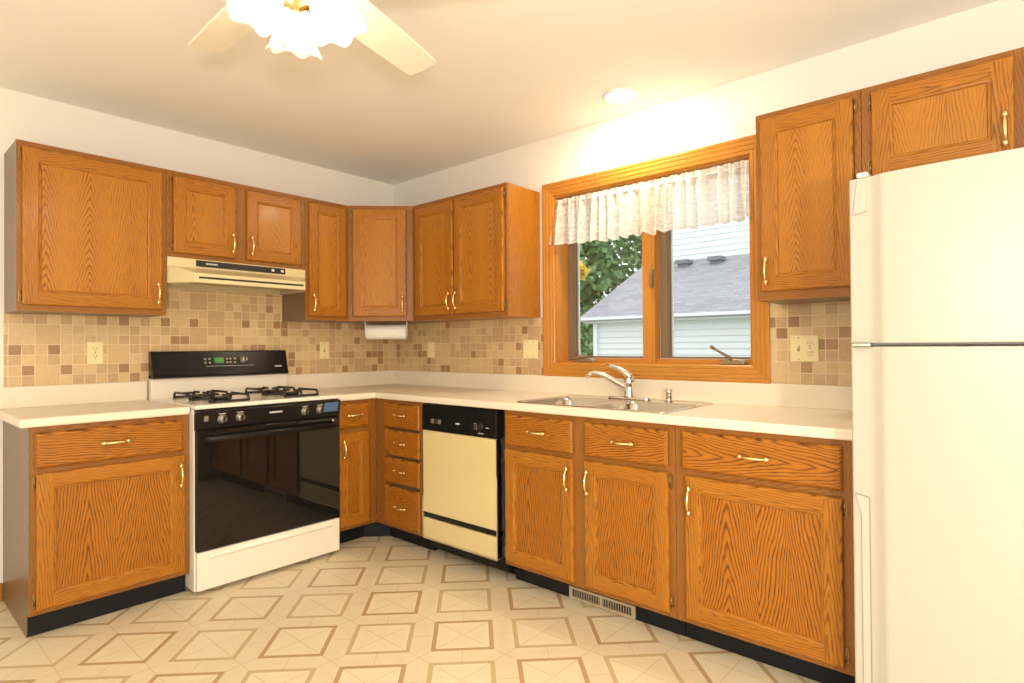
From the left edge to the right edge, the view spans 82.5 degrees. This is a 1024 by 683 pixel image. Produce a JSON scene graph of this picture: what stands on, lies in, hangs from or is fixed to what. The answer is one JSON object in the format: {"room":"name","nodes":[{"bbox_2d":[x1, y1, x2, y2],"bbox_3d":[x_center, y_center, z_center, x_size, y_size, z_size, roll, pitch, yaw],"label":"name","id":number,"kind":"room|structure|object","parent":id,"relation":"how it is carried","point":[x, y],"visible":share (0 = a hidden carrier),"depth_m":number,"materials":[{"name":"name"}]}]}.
{"room":"kitchen","nodes":[
{"label":"kitchen","id":0,"kind":"room"},
{"bbox_2d":[0,87,393,582],"bbox_3d":[-2.703,0.008,2.593,0.120,2.455,5.520,-1,-1,41],"label":"wall","id":1,"kind":"structure","parent":0,"point":[26,117],"depth_m":3.26,"materials":[{"name":"white paint"}]},
{"bbox_2d":[0,583,2,600],"bbox_3d":[-3.449,1.190,1.626,0.012,0.085,3.087,-1,-1,41],"label":"baseboard","id":2,"kind":"structure","parent":1,"relation":"attached to","point":[1,584],"depth_m":2.78,"materials":[{"name":"brown wood"}]},
{"bbox_2d":[4,139,165,316],"bbox_3d":[-2.107,-0.520,2.916,0.358,0.767,0.604,-1,-1,41],"label":"upper cabinet","id":3,"kind":"object","parent":1,"relation":"attached to","point":[85,233],"visible":1,"depth_m":2.79,"materials":[{"name":"brown wood"}]},
{"bbox_2d":[87,342,102,363],"bbox_3d":[-2.188,0.059,3.067,0.009,0.114,0.070,-1,-1,41],"label":"wall outlet","id":4,"kind":"object","parent":1,"relation":"attached to","point":[94,349],"visible":1,"depth_m":3.06,"materials":[{"name":"beige plastic"}]},
{"bbox_2d":[91,346,98,351],"bbox_3d":[-2.186,0.040,3.065,0.003,0.033,0.033,-1,-1,41],"label":"receptacle","id":5,"kind":"object","parent":4,"relation":"attached to","point":[93,348],"depth_m":3.06,"materials":[{"name":"beige plastic"}]},
{"bbox_2d":[91,353,98,359],"bbox_3d":[-2.186,0.079,3.065,0.003,0.033,0.033,-1,-1,41],"label":"receptacle","id":6,"kind":"object","parent":4,"relation":"attached to","point":[94,356],"depth_m":3.06,"materials":[{"name":"beige plastic"}]},
{"bbox_2d":[4,288,393,398],"bbox_3d":[-1.673,-0.021,3.666,0.008,0.684,2.308,-1,-1,41],"label":"backsplash","id":7,"kind":"structure","parent":1,"relation":"attached to","point":[40,349],"depth_m":3.36,"materials":[{"name":"tile"}]},
{"bbox_2d":[166,169,304,269],"bbox_3d":[-1.647,-0.674,3.440,0.358,0.457,0.785,-1,-1,41],"label":"upper cabinet","id":8,"kind":"object","parent":1,"relation":"attached to","point":[210,219],"visible":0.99,"depth_m":3.30,"materials":[{"name":"brown wood"}]},
{"bbox_2d":[166,256,304,294],"bbox_3d":[-1.607,-0.375,3.405,0.456,0.139,0.780,-1,-1,41],"label":"range hood","id":9,"kind":"object","parent":8,"relation":"attached to","point":[181,273],"visible":1,"depth_m":3.31,"materials":[{"name":"beige metal"}]},
{"bbox_2d":[282,197,347,321],"bbox_3d":[-1.286,-0.518,3.849,0.358,0.767,0.302,-1,-1,41],"label":"upper cabinet","id":10,"kind":"object","parent":1,"relation":"attached to","point":[325,297],"visible":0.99,"depth_m":3.75,"materials":[{"name":"brown wood"}]},
{"bbox_2d":[320,342,328,358],"bbox_3d":[-1.302,0.061,4.065,0.018,0.114,0.070,-1,-1,41],"label":"light switch","id":11,"kind":"object","parent":1,"relation":"attached to","point":[324,346],"visible":1,"depth_m":4.07,"materials":[{"name":"beige plastic"}]},
{"bbox_2d":[324,206,434,323],"bbox_3d":[-0.890,-0.519,4.108,0.609,0.767,0.609,-1,-1,41],"label":"upper cabinet","id":12,"kind":"object","parent":1,"relation":"attached to","point":[379,238],"visible":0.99,"depth_m":3.88,"materials":[{"name":"brown wood"}]},
{"bbox_2d":[365,322,407,338],"bbox_3d":[-0.870,-0.075,4.046,0.289,0.120,0.102,0,0,-4],"label":"paper towel holder","id":13,"kind":"object","parent":12,"relation":"attached to","point":[371,331],"visible":1,"depth_m":4.00,"materials":[{"name":"white paper"}]},
{"bbox_2d":[0,536,819,682],"bbox_3d":[-0.480,1.243,0.633,6.020,0.080,5.520,-1,-1,41],"label":"floor","id":14,"kind":"structure","parent":0,"point":[373,609],"depth_m":2.40,"materials":[{"name":"tile"}]},
{"bbox_2d":[3,414,188,637],"bbox_3d":[-1.985,0.794,2.803,0.663,0.874,0.608,-1,-1,41],"label":"base cabinet","id":15,"kind":"object","parent":14,"relation":"on","point":[96,514],"visible":0.98,"depth_m":2.58,"materials":[{"name":"brown wood"}]},
{"bbox_2d":[0,381,189,428],"bbox_3d":[-2.010,0.286,2.803,0.636,0.140,0.642,-1,-1,41],"label":"countertop","id":16,"kind":"structure","parent":15,"relation":"on","point":[48,405],"depth_m":2.83,"materials":[{"name":"beige laminate"}]},
{"bbox_2d":[149,350,340,591],"bbox_3d":[-1.484,0.642,3.295,0.728,1.179,0.786,-1,-1,41],"label":"gas range","id":17,"kind":"object","parent":14,"relation":"on","point":[264,455],"visible":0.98,"depth_m":3.11,"materials":[{"name":"black glass"}]},
{"bbox_2d":[152,390,339,409],"bbox_3d":[-1.488,0.322,3.299,0.615,0.022,0.786,-1,-1,41],"label":"cooktop","id":18,"kind":"object","parent":17,"relation":"in","point":[257,399],"depth_m":3.15,"materials":[{"name":"white metal"}]},
{"bbox_2d":[338,398,375,542],"bbox_3d":[-1.161,0.795,3.737,0.663,0.874,0.302,-1,-1,41],"label":"base cabinet","id":19,"kind":"object","parent":14,"relation":"on","point":[357,418],"visible":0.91,"depth_m":3.56,"materials":[{"name":"brown wood"}]},
{"bbox_2d":[364,522,389,536],"bbox_3d":[-0.854,1.181,3.719,0.161,0.099,0.059,0,0,-4],"label":"trim","id":20,"kind":"structure","parent":14,"relation":"on","point":[372,529],"depth_m":3.69,"materials":[{"name":"black plastic"}]},
{"bbox_2d":[376,398,437,550],"bbox_3d":[-0.496,0.791,3.723,0.460,0.874,0.663,-1,-1,41],"label":"base cabinet","id":21,"kind":"object","parent":14,"relation":"on","point":[399,485],"visible":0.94,"depth_m":3.49,"materials":[{"name":"brown wood"}]},
{"bbox_2d":[422,403,515,574],"bbox_3d":[-0.096,0.786,3.353,0.616,0.871,0.632,-1,-1,41],"label":"dishwasher","id":22,"kind":"object","parent":14,"relation":"on","point":[463,447],"visible":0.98,"depth_m":3.12,"materials":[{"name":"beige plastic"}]},
{"bbox_2d":[504,410,685,635],"bbox_3d":[0.494,0.776,2.851,0.922,0.874,0.663,-1,-1,41],"label":"base cabinet","id":23,"kind":"object","parent":14,"relation":"on","point":[590,503],"visible":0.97,"depth_m":2.57,"materials":[{"name":"brown wood"}]},
{"bbox_2d":[286,370,851,440],"bbox_3d":[0.011,0.274,3.112,3.262,0.140,0.912,-1,-1,41],"label":"countertop","id":24,"kind":"structure","parent":23,"relation":"on","point":[813,411],"depth_m":2.89,"materials":[{"name":"beige laminate"}]},
{"bbox_2d":[517,395,712,412],"bbox_3d":[0.490,0.382,2.854,0.824,0.172,0.512,-1,-1,41],"label":"sink","id":25,"kind":"object","parent":24,"relation":"in","point":[586,401],"visible":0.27,"depth_m":2.89,"materials":[{"name":"silver metal"}]},
{"bbox_2d":[585,364,650,400],"bbox_3d":[0.559,0.208,3.060,0.357,0.181,0.080,-1,-1,33],"label":"faucet","id":26,"kind":"object","parent":25,"relation":"on","point":[628,385],"visible":1,"depth_m":3.03,"materials":[{"name":"silver metal"}]},
{"bbox_2d":[665,389,672,401],"bbox_3d":[0.778,0.266,2.892,0.038,0.060,0.038,-1,-1,41],"label":"sprayer","id":27,"kind":"object","parent":25,"relation":"on","point":[669,392],"visible":1,"depth_m":2.88,"materials":[{"name":"silver metal"}]},
{"bbox_2d":[569,585,635,619],"bbox_3d":[0.405,1.181,2.652,0.350,0.058,0.010,-1,-1,41],"label":"floor register","id":28,"kind":"object","parent":23,"relation":"attached to","point":[627,610],"visible":0.98,"depth_m":2.64,"materials":[{"name":"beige metal"}]},
{"bbox_2d":[676,425,854,682],"bbox_3d":[1.081,0.768,2.334,0.638,0.874,0.663,-1,-1,41],"label":"base cabinet","id":29,"kind":"object","parent":14,"relation":"on","point":[764,521],"visible":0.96,"depth_m":2.09,"materials":[{"name":"brown wood"}]},
{"bbox_2d":[849,147,1023,682],"bbox_3d":[1.536,0.344,1.775,0.754,1.707,0.824,-1,-1,41],"label":"refrigerator","id":30,"kind":"object","parent":14,"relation":"on","point":[937,249],"visible":1,"depth_m":1.61,"materials":[{"name":"beige metal"}]},
{"bbox_2d":[0,0,998,184],"bbox_3d":[-0.499,-1.302,0.654,6.020,0.100,5.520,-1,-1,41],"label":"ceiling","id":31,"kind":"structure","parent":0,"point":[505,75],"depth_m":2.61,"materials":[{"name":"white paint"}]},
{"bbox_2d":[188,0,434,74],"bbox_3d":[-0.630,-1.028,1.645,1.201,0.427,1.253,-1,-1,41],"label":"ceiling fan","id":32,"kind":"object","parent":31,"relation":"hanging from","point":[290,23],"visible":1,"depth_m":1.67,"materials":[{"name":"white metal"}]},
{"bbox_2d":[603,87,639,103],"bbox_3d":[0.549,-1.231,2.940,0.184,0.018,0.184,-1,-1,41],"label":"recessed light","id":33,"kind":"object","parent":31,"relation":"in","point":[620,95],"visible":1,"depth_m":2.92,"materials":[{"name":"white plastic"}]},
{"bbox_2d":[393,0,1023,385],"bbox_3d":[1.340,-0.021,2.630,5.900,2.455,0.120,-1,-1,41],"label":"wall","id":34,"kind":"structure","parent":0,"point":[729,111],"depth_m":2.82,"materials":[{"name":"white paint"}]},
{"bbox_2d":[428,342,434,357],"bbox_3d":[-0.586,0.061,4.230,0.070,0.114,0.007,-1,-1,41],"label":"blank plate","id":35,"kind":"object","parent":34,"relation":"attached to","point":[431,352],"visible":1,"depth_m":4.22,"materials":[{"name":"beige plastic"}]},
{"bbox_2d":[394,317,542,374],"bbox_3d":[-0.354,0.037,4.036,1.478,0.355,0.008,-1,-1,41],"label":"backsplash","id":36,"kind":"structure","parent":34,"relation":"attached to","point":[478,346],"depth_m":3.95,"materials":[{"name":"tile"}]},
{"bbox_2d":[413,182,540,321],"bbox_3d":[-0.262,-0.526,3.723,0.841,0.767,0.358,-1,-1,41],"label":"upper cabinet","id":37,"kind":"object","parent":34,"relation":"attached to","point":[476,253],"visible":1,"depth_m":3.53,"materials":[{"name":"brown wood"}]},
{"bbox_2d":[523,340,537,357],"bbox_3d":[0.114,0.048,3.613,0.116,0.114,0.007,-1,-1,41],"label":"blank plate","id":38,"kind":"object","parent":34,"relation":"attached to","point":[530,347],"visible":1,"depth_m":3.61,"materials":[{"name":"beige plastic"}]},
{"bbox_2d":[542,134,770,383],"bbox_3d":[0.740,-0.376,3.176,1.317,1.157,0.187,-1,-1,41],"label":"window","id":39,"kind":"structure","parent":34,"relation":"in","point":[562,357],"depth_m":3.15,"materials":[{"name":"brown wood"}]},
{"bbox_2d":[549,160,748,245],"bbox_3d":[0.670,-0.708,3.126,1.173,0.289,0.084,-1,-1,41],"label":"valance","id":40,"kind":"object","parent":39,"relation":"hanging from","point":[711,196],"visible":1,"depth_m":3.05,"materials":[{"name":"white fabric"}]},
{"bbox_2d":[790,335,818,360],"bbox_3d":[1.286,0.030,2.574,0.116,0.114,0.018,-1,-1,41],"label":"wall outlet","id":41,"kind":"object","parent":34,"relation":"attached to","point":[805,347],"visible":1,"depth_m":2.58,"materials":[{"name":"beige plastic"}]},
{"bbox_2d":[806,340,813,347],"bbox_3d":[1.304,0.011,2.561,0.033,0.033,0.003,-1,-1,41],"label":"receptacle","id":42,"kind":"object","parent":41,"relation":"attached to","point":[809,343],"depth_m":2.56,"materials":[{"name":"beige plastic"}]},
{"bbox_2d":[806,349,813,356],"bbox_3d":[1.304,0.050,2.560,0.033,0.033,0.003,-1,-1,41],"label":"receptacle","id":43,"kind":"object","parent":41,"relation":"attached to","point":[809,352],"depth_m":2.56,"materials":[{"name":"beige plastic"}]},
{"bbox_2d":[756,89,861,304],"bbox_3d":[1.243,-0.555,2.397,0.382,0.770,0.358,-1,-1,41],"label":"upper cabinet","id":44,"kind":"object","parent":34,"relation":"attached to","point":[808,155],"visible":0.84,"depth_m":2.29,"materials":[{"name":"brown wood"}]},
{"bbox_2d":[770,301,855,385],"bbox_3d":[1.354,0.010,2.532,0.450,0.360,0.008,-1,-1,41],"label":"backsplash","id":45,"kind":"structure","parent":34,"relation":"attached to","point":[831,321],"depth_m":2.55,"materials":[{"name":"tile"}]},
{"bbox_2d":[861,47,1023,175],"bbox_3d":[1.713,-0.762,1.984,0.870,0.370,0.358,-1,-1,41],"label":"upper cabinet","id":46,"kind":"object","parent":34,"relation":"attached to","point":[975,107],"visible":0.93,"depth_m":2.00,"materials":[{"name":"brown wood"}]},
{"label":"outside","id":47,"kind":"structure","parent":0,"visible":0},
{"bbox_3d":[13.366,2.034,32.065,75.000,0.100,59.800,-1,-1,41],"label":"ground","id":48,"kind":"structure","parent":47,"visible":0},
{"bbox_2d":[580,260,591,354],"bbox_3d":[1.617,-0.013,13.793,0.405,3.862,0.519,0,-1,-36],"label":"tree","id":49,"kind":"object","parent":48,"relation":"on","point":[584,271],"visible":0.37,"depth_m":13.76,"materials":[{"name":"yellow plant"}]},
{"bbox_2d":[580,305,594,355],"bbox_3d":[2.181,0.608,15.923,1.552,3.214,1.662,-1,-1,41],"label":"tree","id":50,"kind":"object","parent":48,"relation":"on","point":[586,330],"visible":0.12,"depth_m":15.45,"materials":[{"name":"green plant"}]},
{"bbox_2d":[580,234,638,315],"bbox_3d":[0.881,-2.779,19.654,6.549,9.516,6.364,-1,-1,41],"label":"tree","id":51,"kind":"object","parent":48,"relation":"on","point":[600,255],"visible":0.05,"depth_m":18.27,"materials":[{"name":"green plant"}]},
{"bbox_2d":[615,231,659,276],"bbox_3d":[7.661,-4.029,23.382,7.629,11.980,7.568,-1,-1,41],"label":"tree","id":52,"kind":"object","parent":48,"relation":"on","point":[636,244],"visible":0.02,"depth_m":22.93,"materials":[{"name":"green plant"}]},
{"bbox_2d":[580,216,750,358],"bbox_3d":[8.527,-2.392,9.091,15.800,8.440,3.490,-1,-1,41],"label":"neighbor house","id":53,"kind":"structure","parent":48,"relation":"on","point":[711,264],"depth_m":12.59,"materials":[{"name":"white plastic"}]},
{"bbox_2d":[675,259,692,267],"bbox_3d":[4.161,-1.857,14.141,0.320,0.220,0.320,-1,-1,41],"label":"roof vent","id":54,"kind":"object","parent":53,"relation":"attached to","point":[683,263],"depth_m":14.05,"materials":[{"name":"grey metal"}]},
{"bbox_2d":[707,255,725,264],"bbox_3d":[4.761,-1.865,13.612,0.320,0.220,0.320,-1,-1,41],"label":"roof vent","id":55,"kind":"object","parent":53,"relation":"attached to","point":[714,260],"depth_m":13.52,"materials":[{"name":"grey metal"}]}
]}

